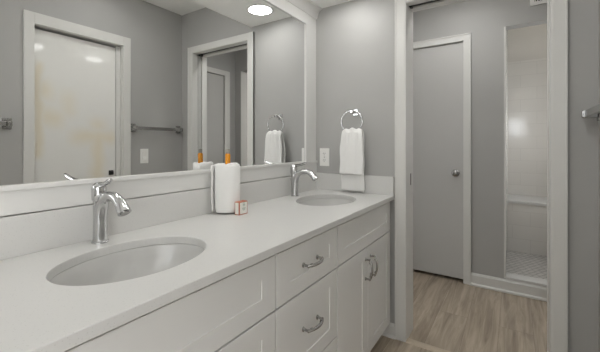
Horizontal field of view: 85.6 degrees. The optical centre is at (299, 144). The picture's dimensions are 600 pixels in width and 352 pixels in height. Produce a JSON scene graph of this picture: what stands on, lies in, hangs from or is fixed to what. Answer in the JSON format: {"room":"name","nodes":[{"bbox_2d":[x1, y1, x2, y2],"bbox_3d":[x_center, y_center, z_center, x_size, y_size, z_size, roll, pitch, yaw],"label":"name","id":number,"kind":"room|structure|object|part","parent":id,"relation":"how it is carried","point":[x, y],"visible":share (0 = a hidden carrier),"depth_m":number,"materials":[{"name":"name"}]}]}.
{"room":"bathroom","nodes":[
{"label":"bathroom","id":0,"kind":"room"},
{"bbox_2d":[1,176,285,216],"bbox_3d":[-0.835,-0.082,0.943,0.100,2.500,3.252,0,0,33],"label":"wall","id":1,"kind":"structure","parent":0,"point":[285,176],"depth_m":1.12,"materials":[{"name":"grey paint"}]},
{"bbox_2d":[0,173,315,259],"bbox_3d":[-0.399,0.253,1.487,0.026,0.112,1.820,0,0,33],"label":"backsplash","id":2,"kind":"structure","parent":1,"relation":"attached to","point":[25,233],"depth_m":1.11,"materials":[{"name":"white stone"}]},
{"bbox_2d":[0,163,316,216],"bbox_3d":[-0.398,0.161,1.499,0.017,0.066,1.842,0,0,33],"label":"trim","id":3,"kind":"structure","parent":1,"relation":"attached to","point":[30,200],"depth_m":1.14,"materials":[{"name":"paint"}]},
{"bbox_2d":[0,0,316,191],"bbox_3d":[-0.395,-0.372,1.497,0.022,1.000,1.842,0,0,33],"label":"vanity mirror","id":4,"kind":"object","parent":1,"relation":"attached to","point":[92,91],"visible":0.94,"depth_m":1.23,"materials":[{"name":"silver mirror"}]},
{"bbox_3d":[-0.399,-0.837,1.500,0.014,0.070,1.706,0,0,33],"label":"frame rail","id":5,"kind":"part","parent":4,"relation":"part of","materials":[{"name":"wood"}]},
{"bbox_2d":[286,0,321,18],"bbox_3d":[-0.380,-0.905,1.487,0.060,0.066,1.842,0,0,33],"label":"trim","id":6,"kind":"structure","parent":1,"relation":"attached to","point":[309,7],"depth_m":2.13,"materials":[{"name":"paint"}]},
{"bbox_2d":[311,0,351,7],"bbox_3d":[-0.540,-1.111,0.748,0.607,0.346,3.252,0,0,33],"label":"ceiling","id":7,"kind":"structure","parent":0,"point":[321,3],"depth_m":2.14,"materials":[{"name":"paint"}]},
{"bbox_2d":[316,0,597,351],"bbox_3d":[0.915,-0.082,1.818,2.056,2.500,0.138,0,0,33],"label":"wall","id":8,"kind":"structure","parent":0,"point":[355,39],"depth_m":1.97,"materials":[{"name":"grey paint"}]},
{"bbox_2d":[320,148,328,165],"bbox_3d":[0.168,0.088,2.224,0.074,0.122,0.008,0,0,33],"label":"wall outlet","id":9,"kind":"object","parent":8,"relation":"attached to","point":[324,152],"visible":1,"depth_m":2.22,"materials":[{"name":"white plastic"}]},
{"bbox_2d":[341,109,362,129],"bbox_3d":[0.342,-0.146,2.071,0.154,0.161,0.072,0,0,33],"label":"towel ring","id":10,"kind":"object","parent":8,"relation":"attached to","point":[355,112],"visible":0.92,"depth_m":2.06,"materials":[{"name":"silver metal"}]},
{"bbox_2d":[340,128,364,191],"bbox_3d":[0.327,0.095,2.043,0.167,0.402,0.047,0,0,33],"label":"hand towel","id":11,"kind":"object","parent":10,"relation":"hanging from","point":[352,159],"visible":1,"depth_m":2.03,"materials":[{"name":"white fabric"}]},
{"bbox_3d":[0.342,-0.206,2.071,0.034,0.040,0.072,0,0,33],"label":"wall post","id":12,"kind":"part","parent":10,"relation":"part of","materials":[{"name":"silver metal"}]},
{"bbox_2d":[382,322,394,338],"bbox_3d":[0.420,1.127,2.048,0.363,0.082,0.024,0,0,33],"label":"baseboard","id":13,"kind":"structure","parent":8,"relation":"attached to","point":[389,332],"depth_m":1.96,"materials":[{"name":"white paint"}]},
{"bbox_2d":[405,3,412,341],"bbox_3d":[0.663,0.167,1.984,0.020,2.003,0.167,0,0,33],"label":"trim","id":14,"kind":"structure","parent":8,"relation":"attached to","point":[408,12],"depth_m":1.96,"materials":[{"name":"white paint"}]},
{"bbox_2d":[409,0,439,8],"bbox_3d":[0.944,-0.837,1.799,0.688,0.030,0.046,0,0,33],"label":"door track","id":15,"kind":"object","parent":8,"relation":"attached to","point":[411,6],"visible":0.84,"depth_m":1.95,"materials":[{"name":"brown metal"}]},
{"bbox_2d":[406,338,449,351],"bbox_3d":[0.918,1.163,1.743,0.675,0.009,0.048,0,0,33],"label":"trim","id":16,"kind":"structure","parent":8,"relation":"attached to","point":[410,341],"depth_m":1.87,"materials":[{"name":"brown wood"}]},
{"bbox_2d":[395,0,567,351],"bbox_3d":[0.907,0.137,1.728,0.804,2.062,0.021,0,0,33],"label":"trim","id":17,"kind":"structure","parent":8,"relation":"attached to","point":[560,7],"depth_m":1.52,"materials":[{"name":"white paint"}]},
{"bbox_2d":[370,269,546,351],"bbox_3d":[0.399,1.193,1.167,2.200,0.050,5.187,0,0,33],"label":"floor","id":18,"kind":"structure","parent":0,"point":[449,314],"depth_m":2.15,"materials":[{"name":"brown wood"}]},
{"bbox_2d":[65,255,274,351],"bbox_3d":[-0.465,0.752,0.857,0.565,0.832,0.689,0,0,33],"label":"base cabinet","id":19,"kind":"object","parent":18,"relation":"on","point":[235,312],"visible":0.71,"depth_m":0.80,"materials":[{"name":"paint"}]},
{"bbox_2d":[0,172,394,351],"bbox_3d":[-0.170,0.266,1.348,0.564,0.137,1.842,0,0,33],"label":"countertop","id":20,"kind":"structure","parent":19,"relation":"on","point":[37,314],"depth_m":0.94,"materials":[{"name":"white stone"}]},
{"bbox_2d":[91,178,131,243],"bbox_3d":[-0.579,0.205,0.989,0.192,0.208,0.049,0,0,33],"label":"faucet","id":21,"kind":"object","parent":20,"relation":"on","point":[101,199],"visible":1,"depth_m":1.00,"materials":[{"name":"silver metal"}]},
{"bbox_3d":[-0.599,0.118,0.997,0.099,0.036,0.017,0,0,39],"label":"lever","id":22,"kind":"part","parent":21,"relation":"part of","materials":[{"name":"silver metal"}]},
{"bbox_2d":[49,244,204,285],"bbox_3d":[-0.451,0.406,0.897,0.335,0.144,0.436,0,0,33],"label":"undermount sink","id":23,"kind":"object","parent":20,"relation":"in","point":[133,263],"visible":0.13,"depth_m":1.01,"materials":[{"name":"white ceramic"}]},
{"bbox_2d":[211,162,239,212],"bbox_3d":[-0.333,0.194,1.461,0.111,0.219,0.112,0,0,33],"label":"rolled towel","id":24,"kind":"object","parent":20,"relation":"on","point":[225,178],"visible":0.97,"depth_m":1.42,"materials":[{"name":"white fabric"}]},
{"bbox_2d":[225,149,229,163],"bbox_3d":[-0.323,0.060,1.450,0.024,0.079,0.024,0,0,33],"label":"toiletry bottle","id":25,"kind":"object","parent":24,"relation":"on","point":[227,155],"visible":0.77,"depth_m":1.44,"materials":[{"name":"orange plastic"}]},
{"bbox_2d":[235,200,246,214],"bbox_3d":[-0.261,0.280,1.435,0.028,0.057,0.053,0,0,33],"label":"soap box","id":26,"kind":"object","parent":20,"relation":"on","point":[240,206],"visible":1,"depth_m":1.42,"materials":[{"name":"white cardboard"}]},
{"bbox_3d":[-0.275,0.280,1.415,0.020,0.051,0.002,0,0,33],"label":"panel","id":27,"kind":"part","parent":26,"relation":"part of","materials":[{"name":"white cardboard"}]},
{"bbox_3d":[-0.249,0.280,1.429,0.002,0.050,0.044,0,0,33],"label":"panel","id":28,"kind":"part","parent":26,"relation":"part of","materials":[{"name":"white cardboard"}]},
{"bbox_2d":[290,162,318,196],"bbox_3d":[0.023,0.205,1.898,0.192,0.208,0.049,0,0,33],"label":"faucet","id":29,"kind":"object","parent":20,"relation":"on","point":[295,175],"visible":1,"depth_m":1.91,"materials":[{"name":"silver metal"}]},
{"bbox_3d":[0.028,0.223,1.895,0.180,0.160,0.042,0,0,33],"label":"spout","id":30,"kind":"part","parent":29,"relation":"part of","materials":[{"name":"silver metal"}]},
{"bbox_2d":[299,198,353,205],"bbox_3d":[0.148,0.406,1.816,0.335,0.144,0.436,0,0,33],"label":"undermount sink","id":31,"kind":"object","parent":20,"relation":"in","point":[323,201],"visible":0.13,"depth_m":1.98,"materials":[{"name":"white ceramic"}]},
{"bbox_3d":[-0.176,0.795,0.876,0.020,0.549,0.333,0,0,33],"label":"door","id":32,"kind":"part","parent":19,"relation":"part of","materials":[{"name":"paint"}]},
{"bbox_2d":[274,226,336,351],"bbox_3d":[-0.159,0.752,1.320,0.565,0.832,0.421,0,0,33],"label":"base cabinet","id":33,"kind":"object","parent":18,"relation":"on","point":[305,310],"visible":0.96,"depth_m":1.17,"materials":[{"name":"paint"}]},
{"bbox_3d":[0.034,0.661,1.193,0.020,0.281,0.415,0,0,33],"label":"drawer","id":34,"kind":"part","parent":33,"relation":"part of","materials":[{"name":"paint"}]},
{"bbox_3d":[0.034,0.430,1.193,0.020,0.170,0.415,0,0,33],"label":"drawer","id":35,"kind":"part","parent":33,"relation":"part of","materials":[{"name":"paint"}]},
{"bbox_3d":[0.055,0.651,1.170,0.042,0.017,0.113,0,0,33],"label":"pull handle","id":36,"kind":"part","parent":33,"relation":"part of","materials":[{"name":"silver metal"}]},
{"bbox_3d":[0.055,0.425,1.170,0.042,0.017,0.113,0,0,33],"label":"pull handle","id":37,"kind":"part","parent":33,"relation":"part of","materials":[{"name":"silver metal"}]},
{"bbox_3d":[0.034,0.939,1.193,0.020,0.262,0.415,0,0,33],"label":"drawer","id":38,"kind":"part","parent":33,"relation":"part of","materials":[{"name":"paint"}]},
{"bbox_2d":[336,202,389,351],"bbox_3d":[0.149,0.752,1.786,0.565,0.832,0.697,0,0,33],"label":"base cabinet","id":39,"kind":"object","parent":18,"relation":"on","point":[363,241],"visible":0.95,"depth_m":1.60,"materials":[{"name":"paint"}]},
{"bbox_3d":[0.243,0.795,1.510,0.020,0.549,0.333,0,0,33],"label":"door","id":40,"kind":"part","parent":39,"relation":"part of","materials":[{"name":"paint"}]},
{"bbox_3d":[0.342,0.430,1.659,0.020,0.170,0.690,0,0,33],"label":"false drawer","id":41,"kind":"part","parent":39,"relation":"part of","materials":[{"name":"paint"}]},
{"bbox_3d":[0.344,0.623,1.607,0.042,0.113,0.017,0,0,33],"label":"pull handle","id":42,"kind":"part","parent":39,"relation":"part of","materials":[{"name":"silver metal"}]},
{"bbox_3d":[0.382,0.623,1.663,0.042,0.113,0.017,0,0,33],"label":"pull handle","id":43,"kind":"part","parent":39,"relation":"part of","materials":[{"name":"silver metal"}]},
{"bbox_3d":[0.435,0.795,1.800,0.020,0.549,0.352,0,0,33],"label":"door","id":44,"kind":"part","parent":39,"relation":"part of","materials":[{"name":"paint"}]},
{"bbox_2d":[413,0,546,278],"bbox_3d":[1.443,-0.182,2.747,2.200,2.700,0.100,0,0,33],"label":"wall","id":45,"kind":"structure","parent":0,"point":[486,20],"depth_m":2.64,"materials":[{"name":"grey paint"}]},
{"bbox_2d":[413,42,462,278],"bbox_3d":[1.076,0.138,2.918,0.710,2.002,0.098,0,0,33],"label":"door","id":46,"kind":"structure","parent":45,"relation":"in","point":[437,70],"depth_m":2.85,"materials":[{"name":"white paint"}]},
{"bbox_3d":[1.312,0.245,2.740,0.062,0.062,0.063,0,0,33],"label":"knob","id":47,"kind":"part","parent":46,"relation":"part of","materials":[{"name":"silver metal"}]},
{"bbox_2d":[413,32,470,284],"bbox_3d":[1.103,0.121,2.959,0.826,2.094,0.121,0,0,33],"label":"trim","id":48,"kind":"structure","parent":45,"relation":"attached to","point":[465,38],"depth_m":2.70,"materials":[{"name":"white paint"}]},
{"bbox_2d":[504,26,505,277],"bbox_3d":[1.921,0.064,2.428,0.662,1.992,0.104,0,0,33],"label":"trim","id":49,"kind":"structure","parent":45,"relation":"attached to","point":[505,26],"depth_m":2.56,"materials":[{"name":"white paint"}]},
{"bbox_2d":[471,272,546,301],"bbox_3d":[1.821,1.117,2.422,0.964,0.102,0.024,0,0,33],"label":"baseboard","id":50,"kind":"structure","parent":45,"relation":"attached to","point":[531,291],"depth_m":2.54,"materials":[{"name":"white paint"}]},
{"bbox_2d":[506,272,546,286],"bbox_3d":[1.921,1.056,2.428,0.638,0.020,0.115,0,0,33],"label":"trim","id":51,"kind":"structure","parent":45,"relation":"on","point":[509,276],"depth_m":2.51,"materials":[{"name":"white stone"}]},
{"bbox_2d":[530,0,546,5],"bbox_3d":[1.897,-1.136,2.380,0.339,0.162,0.010,0,0,33],"label":"air vent","id":52,"kind":"object","parent":45,"relation":"in","point":[532,2],"visible":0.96,"depth_m":2.45,"materials":[{"name":"white plastic"}]},
{"bbox_2d":[506,30,507,261],"bbox_3d":[2.014,-0.182,3.246,0.100,2.700,1.363,0,0,33],"label":"wall","id":53,"kind":"structure","parent":0,"point":[506,30],"depth_m":3.06,"materials":[{"name":"tile"}]},
{"bbox_2d":[506,251,546,279],"bbox_3d":[2.347,1.141,3.026,0.700,0.054,1.363,0,0,33],"label":"floor","id":54,"kind":"structure","parent":0,"point":[531,265],"depth_m":3.00,"materials":[{"name":"tile"}]},
{"bbox_2d":[507,194,546,255],"bbox_3d":[2.589,0.849,3.392,0.698,0.529,0.484,0,0,33],"label":"shower bench","id":55,"kind":"object","parent":54,"relation":"on","point":[526,215],"visible":0.46,"depth_m":3.31,"materials":[{"name":"tile"}]},
{"bbox_2d":[508,24,546,196],"bbox_3d":[2.751,-0.182,3.636,0.900,2.700,0.100,0,0,33],"label":"wall","id":56,"kind":"structure","parent":0,"point":[527,79],"depth_m":3.68,"materials":[{"name":"tile"}]},
{"bbox_2d":[598,0,599,351],"bbox_3d":[0.488,-0.082,0.068,0.110,2.500,3.252,0,0,33],"label":"wall","id":57,"kind":"structure","parent":0,"point":[598,0],"depth_m":1.44,"materials":[{"name":"grey paint"}]},
{"bbox_2d":[581,104,599,120],"bbox_3d":[1.167,-0.137,1.252,0.064,0.068,0.481,0,0,33],"label":"towel bar","id":58,"kind":"object","parent":57,"relation":"attached to","point":[594,112],"visible":1,"depth_m":1.37,"materials":[{"name":"silver metal"}]},
{"bbox_3d":[1.287,-0.137,1.433,0.064,0.068,0.048,0,0,33],"label":"post","id":59,"kind":"part","parent":58,"relation":"part of","materials":[{"name":"silver metal"}]}
]}

